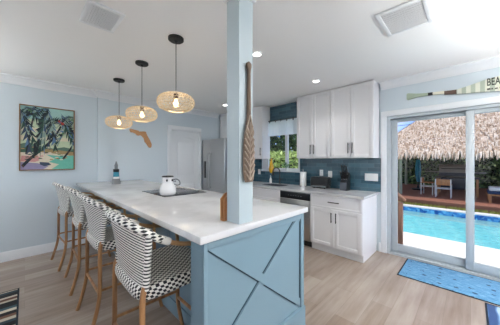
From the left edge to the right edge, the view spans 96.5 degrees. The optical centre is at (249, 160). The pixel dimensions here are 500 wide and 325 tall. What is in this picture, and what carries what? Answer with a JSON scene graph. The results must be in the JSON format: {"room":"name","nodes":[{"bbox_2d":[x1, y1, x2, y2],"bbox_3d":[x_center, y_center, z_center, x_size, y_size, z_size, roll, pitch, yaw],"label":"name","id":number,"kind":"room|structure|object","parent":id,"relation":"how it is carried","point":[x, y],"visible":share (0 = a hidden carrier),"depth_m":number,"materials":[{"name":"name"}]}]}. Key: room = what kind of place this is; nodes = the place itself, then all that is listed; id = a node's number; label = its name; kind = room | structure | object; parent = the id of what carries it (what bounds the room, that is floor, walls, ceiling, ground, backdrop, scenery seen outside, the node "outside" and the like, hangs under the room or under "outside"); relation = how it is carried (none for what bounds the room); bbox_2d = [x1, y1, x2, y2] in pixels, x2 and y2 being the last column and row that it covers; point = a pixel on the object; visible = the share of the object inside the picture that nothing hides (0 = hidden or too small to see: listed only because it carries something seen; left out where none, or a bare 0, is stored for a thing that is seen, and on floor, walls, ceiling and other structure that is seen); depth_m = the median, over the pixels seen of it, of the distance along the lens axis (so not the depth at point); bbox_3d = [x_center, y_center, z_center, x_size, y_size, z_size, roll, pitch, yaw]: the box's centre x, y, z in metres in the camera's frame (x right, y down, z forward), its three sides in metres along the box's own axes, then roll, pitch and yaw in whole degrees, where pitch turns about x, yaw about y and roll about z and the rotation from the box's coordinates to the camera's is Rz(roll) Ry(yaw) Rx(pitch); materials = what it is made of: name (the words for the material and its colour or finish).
{"room":"kitchen","nodes":[
{"label":"kitchen","id":0,"kind":"room"},
{"bbox_2d":[0,82,219,252],"bbox_3d":[-2.866,0.105,3.892,0.150,2.650,6.700,0,0,45],"label":"wall","id":1,"kind":"structure","parent":0,"point":[29,202],"depth_m":3.61,"materials":[{"name":"paint"}]},
{"bbox_2d":[0,236,84,262],"bbox_3d":[-3.933,1.360,2.696,0.016,0.140,3.500,0,0,45],"label":"baseboard","id":2,"kind":"structure","parent":1,"relation":"attached to","point":[6,256],"depth_m":3.36,"materials":[{"name":"white paint"}]},
{"bbox_2d":[19,104,74,170],"bbox_3d":[-3.137,-0.344,3.475,0.044,0.977,0.643,0,0,45],"label":"painting","id":3,"kind":"object","parent":1,"relation":"attached to","point":[46,134],"visible":1,"depth_m":3.46,"materials":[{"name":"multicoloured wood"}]},
{"bbox_2d":[0,72,96,97],"bbox_3d":[-3.905,-1.164,2.668,0.095,0.112,3.500,0,0,45],"label":"trim","id":4,"kind":"structure","parent":1,"relation":"attached to","point":[4,77],"depth_m":3.43,"materials":[{"name":"white paint"}]},
{"bbox_2d":[97,97,108,201],"bbox_3d":[-2.628,0.105,3.987,0.055,2.650,0.170,0,0,45],"label":"wall pier","id":5,"kind":"object","parent":1,"relation":"attached to","point":[102,104],"visible":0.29,"depth_m":3.96,"materials":[{"name":"paint"}]},
{"bbox_2d":[92,89,115,98],"bbox_3d":[-2.575,-1.164,3.934,0.095,0.112,0.360,0,0,45],"label":"trim","id":6,"kind":"structure","parent":1,"relation":"attached to","point":[99,93],"depth_m":3.93,"materials":[{"name":"white paint"}]},
{"bbox_2d":[129,129,151,147],"bbox_3d":[-2.183,-0.444,4.461,0.016,0.359,0.421,0,0,45],"label":"cutout","id":7,"kind":"object","parent":1,"relation":"attached to","point":[143,134],"visible":1,"depth_m":4.50,"materials":[{"name":"brown wood"}]},
{"bbox_2d":[109,94,218,117],"bbox_3d":[-1.686,-1.164,4.911,0.095,0.112,2.470,0,0,45],"label":"trim","id":8,"kind":"structure","parent":1,"relation":"attached to","point":[119,98],"depth_m":4.55,"materials":[{"name":"white paint"}]},
{"bbox_2d":[167,125,200,189],"bbox_3d":[-1.532,0.323,5.191,0.160,2.215,0.855,0,0,45],"label":"door","id":9,"kind":"structure","parent":1,"relation":"in","point":[183,143],"depth_m":5.19,"materials":[{"name":"white wood"}]},
{"bbox_2d":[0,0,499,114],"bbox_3d":[-0.129,-1.345,1.078,8.100,0.250,6.950,0,0,45],"label":"ceiling","id":10,"kind":"structure","parent":0,"point":[336,43],"depth_m":2.34,"materials":[{"name":"paint"}]},
{"bbox_2d":[79,0,124,32],"bbox_3d":[-1.258,-1.212,1.892,0.370,0.015,0.260,0,0,45],"label":"ceiling vent","id":11,"kind":"object","parent":10,"relation":"in","point":[95,14],"visible":1,"depth_m":1.87,"materials":[{"name":"grey plastic"}]},
{"bbox_2d":[105,78,132,128],"bbox_3d":[-1.964,-0.852,3.346,0.360,0.729,0.360,0,0,45],"label":"pendant lamp","id":12,"kind":"object","parent":10,"relation":"hanging from","point":[118,80],"visible":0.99,"depth_m":3.30,"materials":[{"name":"brown wicker"}]},
{"bbox_2d":[125,60,157,122],"bbox_3d":[-1.341,-0.852,2.768,0.360,0.729,0.360,0,0,45],"label":"pendant lamp","id":13,"kind":"object","parent":10,"relation":"hanging from","point":[141,63],"visible":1,"depth_m":2.72,"materials":[{"name":"brown wicker"}]},
{"bbox_2d":[156,34,194,112],"bbox_3d":[-0.735,-0.852,2.214,0.360,0.729,0.360,0,0,45],"label":"pendant lamp","id":14,"kind":"object","parent":10,"relation":"hanging from","point":[173,38],"visible":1,"depth_m":2.16,"materials":[{"name":"beige wicker"}]},
{"bbox_2d":[253,52,261,56],"bbox_3d":[0.080,-1.216,2.547,0.118,0.007,0.118,0,0,45],"label":"recessed light","id":15,"kind":"object","parent":10,"relation":"in","point":[255,54],"visible":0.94,"depth_m":2.55,"materials":[{"name":"white"}]},
{"bbox_2d":[375,0,432,36],"bbox_3d":[1.312,-1.212,1.895,0.340,0.015,0.430,0,0,45],"label":"ceiling vent","id":16,"kind":"object","parent":10,"relation":"in","point":[410,14],"visible":1,"depth_m":1.87,"materials":[{"name":"grey plastic"}]},
{"bbox_2d":[0,244,499,324],"bbox_3d":[-0.182,1.530,1.024,8.100,0.200,6.800,0,0,45],"label":"floor","id":17,"kind":"structure","parent":0,"point":[338,290],"depth_m":2.37,"materials":[{"name":"wood"}]},
{"bbox_2d":[0,288,18,324],"bbox_3d":[-2.423,1.426,1.304,1.908,0.008,1.473,0,0,45],"label":"striped rug","id":18,"kind":"object","parent":17,"relation":"on","point":[9,300],"visible":1,"depth_m":2.16,"materials":[{"name":"multicoloured fabric"}]},
{"bbox_2d":[50,182,110,271],"bbox_3d":[-2.482,0.864,3.274,0.548,1.141,0.631,0,0,41],"label":"bar stool","id":19,"kind":"object","parent":17,"relation":"on","point":[64,208],"visible":0.62,"depth_m":2.99,"materials":[{"name":"wicker"}]},
{"bbox_2d":[64,186,125,295],"bbox_3d":[-1.877,0.864,2.753,0.631,1.141,0.548,0,0,-44],"label":"bar stool","id":20,"kind":"object","parent":17,"relation":"on","point":[79,219],"visible":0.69,"depth_m":2.47,"materials":[{"name":"wicker"}]},
{"bbox_2d":[75,194,162,324],"bbox_3d":[-1.265,0.864,2.162,0.548,1.141,0.631,0,0,44],"label":"bar stool","id":21,"kind":"object","parent":17,"relation":"on","point":[101,237],"visible":0.72,"depth_m":1.89,"materials":[{"name":"wicker"}]},
{"bbox_2d":[105,210,190,324],"bbox_3d":[-0.594,0.864,1.497,0.548,1.141,0.631,0,0,45],"label":"bar stool","id":22,"kind":"object","parent":17,"relation":"on","point":[146,273],"visible":0.8,"depth_m":1.28,"materials":[{"name":"wicker"}]},
{"bbox_2d":[106,200,304,324],"bbox_3d":[-1.204,0.920,2.748,3.702,1.020,0.948,0,0,45],"label":"base cabinet","id":23,"kind":"object","parent":17,"relation":"on","point":[255,276],"visible":0.37,"depth_m":1.41,"materials":[{"name":"blue wood"}]},
{"bbox_2d":[76,180,307,244],"bbox_3d":[-1.207,0.390,2.736,3.715,0.039,1.002,0,0,45],"label":"countertop","id":24,"kind":"structure","parent":23,"relation":"on","point":[194,217],"depth_m":1.73,"materials":[{"name":"white stone"}]},
{"bbox_2d":[112,161,120,183],"bbox_3d":[-2.140,0.189,3.567,0.128,0.360,0.128,0,0,45],"label":"lighthouse figurine","id":25,"kind":"object","parent":24,"relation":"on","point":[116,180],"visible":1,"depth_m":3.53,"materials":[{"name":"grey plastic"}]},
{"bbox_2d":[142,187,204,196],"bbox_3d":[-0.907,0.366,2.652,0.620,0.007,0.505,0,0,45],"label":"cooktop","id":26,"kind":"object","parent":24,"relation":"in","point":[179,191],"visible":0.7,"depth_m":2.56,"materials":[{"name":"black ceramic"}]},
{"bbox_2d":[159,175,180,194],"bbox_3d":[-0.880,0.260,2.413,0.186,0.206,0.185,0,0,45],"label":"kettle","id":27,"kind":"object","parent":26,"relation":"on","point":[167,187],"visible":1,"depth_m":2.36,"materials":[{"name":"white ceramic"}]},
{"bbox_2d":[220,192,226,220],"bbox_3d":[-0.132,0.277,1.409,0.038,0.184,0.112,0,0,45],"label":"napkin holder","id":28,"kind":"object","parent":24,"relation":"on","point":[223,200],"visible":0.42,"depth_m":1.37,"materials":[{"name":"brown wood"}]},
{"bbox_2d":[223,0,255,223],"bbox_3d":[-0.062,-0.425,1.369,0.230,1.589,0.232,0,0,45],"label":"column","id":29,"kind":"structure","parent":24,"relation":"on","point":[239,12],"depth_m":1.32,"materials":[{"name":"paint"}]},
{"bbox_2d":[243,61,254,181],"bbox_3d":[-0.006,-0.232,1.324,0.029,0.713,0.096,0,0,45],"label":"paddle","id":30,"kind":"object","parent":29,"relation":"attached to","point":[248,144],"visible":1,"depth_m":1.31,"materials":[{"name":"brown wood"}]},
{"bbox_2d":[203,138,226,192],"bbox_3d":[-0.572,0.465,5.432,0.855,1.930,0.943,0,0,45],"label":"refrigerator","id":31,"kind":"object","parent":17,"relation":"on","point":[214,150],"visible":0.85,"depth_m":5.07,"materials":[{"name":"grey metal"}]},
{"bbox_2d":[253,187,279,201],"bbox_3d":[0.511,0.985,4.550,0.725,0.890,0.708,0,0,45],"label":"base cabinet","id":32,"kind":"object","parent":17,"relation":"on","point":[258,193],"visible":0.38,"depth_m":4.29,"materials":[{"name":"white wood"}]},
{"bbox_2d":[280,190,311,246],"bbox_3d":[0.989,0.983,4.080,0.603,0.895,0.648,0,0,45],"label":"dishwasher","id":33,"kind":"object","parent":17,"relation":"on","point":[288,197],"visible":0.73,"depth_m":3.74,"materials":[{"name":"grey metal"}]},
{"bbox_2d":[310,194,376,262],"bbox_3d":[1.488,0.981,3.583,0.795,0.898,0.708,0,0,45],"label":"base cabinet","id":34,"kind":"object","parent":17,"relation":"on","point":[340,226],"visible":0.99,"depth_m":3.32,"materials":[{"name":"white wood"}]},
{"bbox_2d":[253,181,378,199],"bbox_3d":[0.822,0.513,4.247,2.735,0.036,0.680,0,0,45],"label":"countertop","id":35,"kind":"structure","parent":34,"relation":"on","point":[355,194],"depth_m":3.72,"materials":[{"name":"white stone"}]},
{"bbox_2d":[262,183,286,190],"bbox_3d":[0.520,0.596,4.606,0.494,0.198,0.354,0,0,45],"label":"sink","id":36,"kind":"object","parent":35,"relation":"in","point":[270,184],"visible":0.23,"depth_m":4.78,"materials":[{"name":"grey metal"}]},
{"bbox_2d":[272,167,282,183],"bbox_3d":[0.586,0.316,4.793,0.229,0.358,0.099,0,0,0],"label":"kitchen faucet","id":37,"kind":"object","parent":35,"relation":"on","point":[275,167],"visible":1,"depth_m":4.79,"materials":[{"name":"black metal"}]},
{"bbox_2d":[300,172,306,186],"bbox_3d":[1.031,0.330,4.326,0.144,0.330,0.144,0,0,45],"label":"paper towel roll","id":38,"kind":"object","parent":35,"relation":"on","point":[302,174],"visible":1,"depth_m":4.27,"materials":[{"name":"white paper"}]},
{"bbox_2d":[311,176,330,188],"bbox_3d":[1.294,0.392,4.051,0.350,0.206,0.192,0,0,45],"label":"toaster","id":39,"kind":"object","parent":35,"relation":"on","point":[316,181],"visible":0.98,"depth_m":3.97,"materials":[{"name":"black plastic"}]},
{"bbox_2d":[340,172,349,190],"bbox_3d":[1.600,0.345,3.750,0.112,0.300,0.158,0,0,45],"label":"knife block","id":40,"kind":"object","parent":35,"relation":"on","point":[344,184],"visible":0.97,"depth_m":3.71,"materials":[{"name":"black plastic"}]},
{"bbox_2d":[397,258,499,305],"bbox_3d":[2.564,1.426,2.538,1.393,0.008,0.643,0,0,45],"label":"rug","id":41,"kind":"object","parent":17,"relation":"on","point":[480,288],"visible":1,"depth_m":2.65,"materials":[{"name":"blue fabric"}]},
{"bbox_2d":[485,303,499,324],"bbox_3d":[2.559,1.426,1.154,1.813,0.008,1.268,0,0,45],"label":"area rug","id":42,"kind":"object","parent":17,"relation":"on","point":[492,311],"visible":1,"depth_m":2.06,"materials":[{"name":"blue fabric"}]},
{"bbox_2d":[253,67,499,250],"bbox_3d":[2.223,0.105,3.455,7.700,2.650,0.162,0,0,45],"label":"wall","id":43,"kind":"structure","parent":0,"point":[391,99],"depth_m":3.54,"materials":[{"name":"paint"}]},
{"bbox_2d":[220,113,226,137],"bbox_3d":[-0.349,-0.874,5.622,0.914,0.687,0.372,0,0,45],"label":"upper cabinet","id":44,"kind":"object","parent":43,"relation":"attached to","point":[223,117],"visible":0.14,"depth_m":5.75,"materials":[{"name":"white wood"}]},
{"bbox_2d":[253,106,269,158],"bbox_3d":[0.174,-0.631,5.150,0.487,1.172,0.308,0,0,45],"label":"upper cabinet","id":45,"kind":"object","parent":43,"relation":"attached to","point":[261,114],"visible":0.56,"depth_m":4.98,"materials":[{"name":"white wood"}]},
{"bbox_2d":[261,119,299,172],"bbox_3d":[0.674,-0.325,4.932,1.040,1.130,0.120,0,0,45],"label":"window","id":46,"kind":"structure","parent":43,"relation":"in","point":[265,161],"depth_m":4.82,"materials":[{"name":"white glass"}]},
{"bbox_2d":[269,159,273,172],"bbox_3d":[0.479,-0.133,4.991,0.116,0.825,0.116,0,0,45],"label":"hanging ornament","id":47,"kind":"object","parent":46,"relation":"hanging from","point":[271,166],"visible":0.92,"depth_m":4.96,"materials":[{"name":"yellow glass"}]},
{"bbox_2d":[297,90,330,158],"bbox_3d":[1.214,-0.631,4.121,0.664,1.172,0.308,0,0,45],"label":"upper cabinet","id":48,"kind":"object","parent":43,"relation":"attached to","point":[313,110],"visible":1,"depth_m":4.01,"materials":[{"name":"white wood"}]},
{"bbox_2d":[331,80,378,157],"bbox_3d":[1.691,-0.631,3.649,0.670,1.172,0.308,0,0,45],"label":"upper cabinet","id":49,"kind":"object","parent":43,"relation":"attached to","point":[355,107],"visible":1,"depth_m":3.52,"materials":[{"name":"white wood"}]},
{"bbox_2d":[365,173,377,180],"bbox_3d":[1.956,0.265,3.597,0.195,0.120,0.010,0,0,45],"label":"light switch","id":50,"kind":"object","parent":43,"relation":"attached to","point":[368,176],"visible":1,"depth_m":3.59,"materials":[{"name":"white plastic"}]},
{"bbox_2d":[380,55,499,89],"bbox_3d":[3.456,-1.164,2.071,4.000,0.112,0.095,0,0,45],"label":"trim","id":51,"kind":"structure","parent":43,"relation":"attached to","point":[491,62],"depth_m":2.95,"materials":[{"name":"white paint"}]},
{"bbox_2d":[381,96,499,281],"bbox_3d":[2.845,0.333,2.825,2.070,2.195,0.162,0,0,45],"label":"door","id":52,"kind":"structure","parent":43,"relation":"in","point":[390,120],"depth_m":3.14,"materials":[{"name":"white plastic"}]},
{"bbox_2d":[407,76,499,99],"bbox_3d":[2.854,-0.907,2.710,1.575,0.205,0.024,0,0,45],"label":"oar","id":53,"kind":"object","parent":43,"relation":"attached to","point":[490,84],"visible":1,"depth_m":2.77,"materials":[{"name":"green paint"}]},
{"bbox_3d":[0.739,-0.885,4.756,0.864,0.014,0.074,0,0,45],"label":"curtain rod","id":54,"kind":"object","parent":43,"relation":"attached to","visible":0},
{"bbox_2d":[268,118,296,136],"bbox_3d":[0.720,-0.723,4.733,0.845,0.356,0.039,0,0,45],"label":"window valance","id":55,"kind":"object","parent":54,"relation":"hanging from","point":[286,127],"visible":0.8,"depth_m":4.75,"materials":[{"name":"white fabric"}]},
{"label":"outside","id":56,"kind":"structure","parent":0,"visible":0},
{"bbox_3d":[15.436,1.620,29.815,100.000,0.280,55.900,0,0,45],"label":"ground","id":57,"kind":"structure","parent":56,"visible":0},
{"bbox_2d":[270,134,296,153],"bbox_3d":[1.891,-0.658,11.341,3.087,4.300,4.606,0,0,-43],"label":"tree","id":58,"kind":"object","parent":57,"relation":"on","point":[279,141],"visible":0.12,"depth_m":10.46,"materials":[{"name":"green plant"}]},
{"bbox_2d":[398,183,499,212],"bbox_3d":[10.420,1.380,6.692,12.600,0.200,5.832,0,0,45],"label":"wooden deck","id":59,"kind":"object","parent":57,"relation":"on","point":[458,199],"depth_m":7.57,"materials":[{"name":"brown wood"}]},
{"bbox_2d":[412,159,424,189],"bbox_3d":[7.472,0.544,9.911,0.480,1.469,0.480,0,0,45],"label":"patio umbrella","id":60,"kind":"object","parent":59,"relation":"on","point":[418,163],"visible":0.94,"depth_m":9.86,"materials":[{"name":"blue fabric"}]},
{"bbox_2d":[420,177,434,194],"bbox_3d":[6.811,0.957,8.524,0.444,0.643,0.388,0,0,-40],"label":"patio chair","id":61,"kind":"object","parent":59,"relation":"on","point":[421,178],"visible":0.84,"depth_m":8.53,"materials":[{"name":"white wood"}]},
{"bbox_2d":[435,179,451,197],"bbox_3d":[6.801,0.957,7.839,0.444,0.643,0.388,0,0,45],"label":"patio chair","id":62,"kind":"object","parent":59,"relation":"on","point":[445,182],"visible":0.97,"depth_m":7.73,"materials":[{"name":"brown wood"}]},
{"bbox_2d":[398,112,499,193],"bbox_3d":[8.803,-0.846,8.868,6.823,4.249,5.963,0,0,45],"label":"hut","id":63,"kind":"object","parent":59,"relation":"on","point":[441,137],"visible":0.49,"depth_m":7.71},
{"bbox_2d":[425,164,486,189],"bbox_3d":[8.908,0.719,9.748,1.950,1.118,0.610,0,0,45],"label":"gas grill","id":64,"kind":"object","parent":59,"relation":"on","point":[444,169],"visible":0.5,"depth_m":9.55,"materials":[{"name":"grey metal"}]},
{"bbox_2d":[425,171,486,173],"bbox_3d":[8.912,0.495,9.752,1.950,0.030,0.600,0,0,45],"label":"shelf","id":65,"kind":"object","parent":64,"relation":"attached to","point":[440,172],"depth_m":9.57,"materials":[{"name":"metal"}]},
{"bbox_2d":[435,176,480,197],"bbox_3d":[7.830,0.945,8.431,1.230,0.669,0.900,0,0,45],"label":"patio table","id":66,"kind":"object","parent":59,"relation":"on","point":[437,177],"visible":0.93,"depth_m":8.15,"materials":[{"name":"brown wood"}]},
{"bbox_2d":[486,186,499,202],"bbox_3d":[7.991,1.044,6.583,1.400,0.470,0.700,0,0,45],"label":"sun lounger","id":67,"kind":"object","parent":59,"relation":"on","point":[492,190],"visible":1,"depth_m":6.77,"materials":[{"name":"brown wood"}]},
{"bbox_2d":[488,186,499,190],"bbox_3d":[7.664,0.864,6.906,0.380,0.110,0.620,0,0,45],"label":"pillow","id":68,"kind":"object","parent":67,"relation":"on","point":[490,188],"depth_m":6.78,"materials":[{"name":"white fabric"}]},
{"bbox_2d":[398,155,499,188],"bbox_3d":[11.248,0.410,11.733,14.977,2.396,1.747,0,0,45],"label":"hedge","id":69,"kind":"object","parent":57,"relation":"on","point":[490,166],"visible":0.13,"depth_m":11.70,"materials":[{"name":"green plant"}]},
{"bbox_2d":[399,201,499,214],"bbox_3d":[7.049,1.420,5.849,8.219,0.120,0.166,0,0,45],"label":"grass strip","id":70,"kind":"object","parent":57,"relation":"on","point":[415,203],"visible":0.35,"depth_m":6.85,"materials":[{"name":"green plant"}]},
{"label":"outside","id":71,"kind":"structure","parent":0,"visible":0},
{"bbox_2d":[403,210,499,248],"bbox_3d":[6.646,2.346,3.447,9.500,1.168,3.350,0,0,45],"label":"pool water","id":72,"kind":"structure","parent":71,"point":[411,224],"depth_m":6.53,"materials":[{"name":"blue liquid"}]},
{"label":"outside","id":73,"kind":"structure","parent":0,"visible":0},
{"bbox_2d":[403,204,499,267],"bbox_3d":[4.625,1.610,4.673,28.000,0.300,4.950,0,0,45],"label":"pool deck","id":74,"kind":"object","parent":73,"point":[483,255],"depth_m":3.94,"materials":[{"name":"concrete"}]},
{"bbox_2d":[269,150,297,167],"bbox_3d":[0.317,0.565,9.411,6.555,1.967,1.509,0,0,45],"label":"bush","id":75,"kind":"object","parent":74,"relation":"on","point":[278,158],"visible":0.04,"depth_m":7.89,"materials":[{"name":"green plant"}]},
{"bbox_2d":[398,193,405,243],"bbox_3d":[2.513,0.917,3.876,0.336,1.084,0.126,0,0,22],"label":"deck railing","id":76,"kind":"object","parent":74,"relation":"on","point":[400,204],"visible":0.15,"depth_m":3.80,"materials":[{"name":"brown wood"}]},
{"bbox_2d":[403,206,499,222],"bbox_3d":[6.646,1.555,3.447,9.400,0.130,3.248,0,0,45],"label":"tile band","id":77,"kind":"object","parent":74,"relation":"attached to","point":[438,212],"depth_m":6.52,"materials":[{"name":"blue tile"}]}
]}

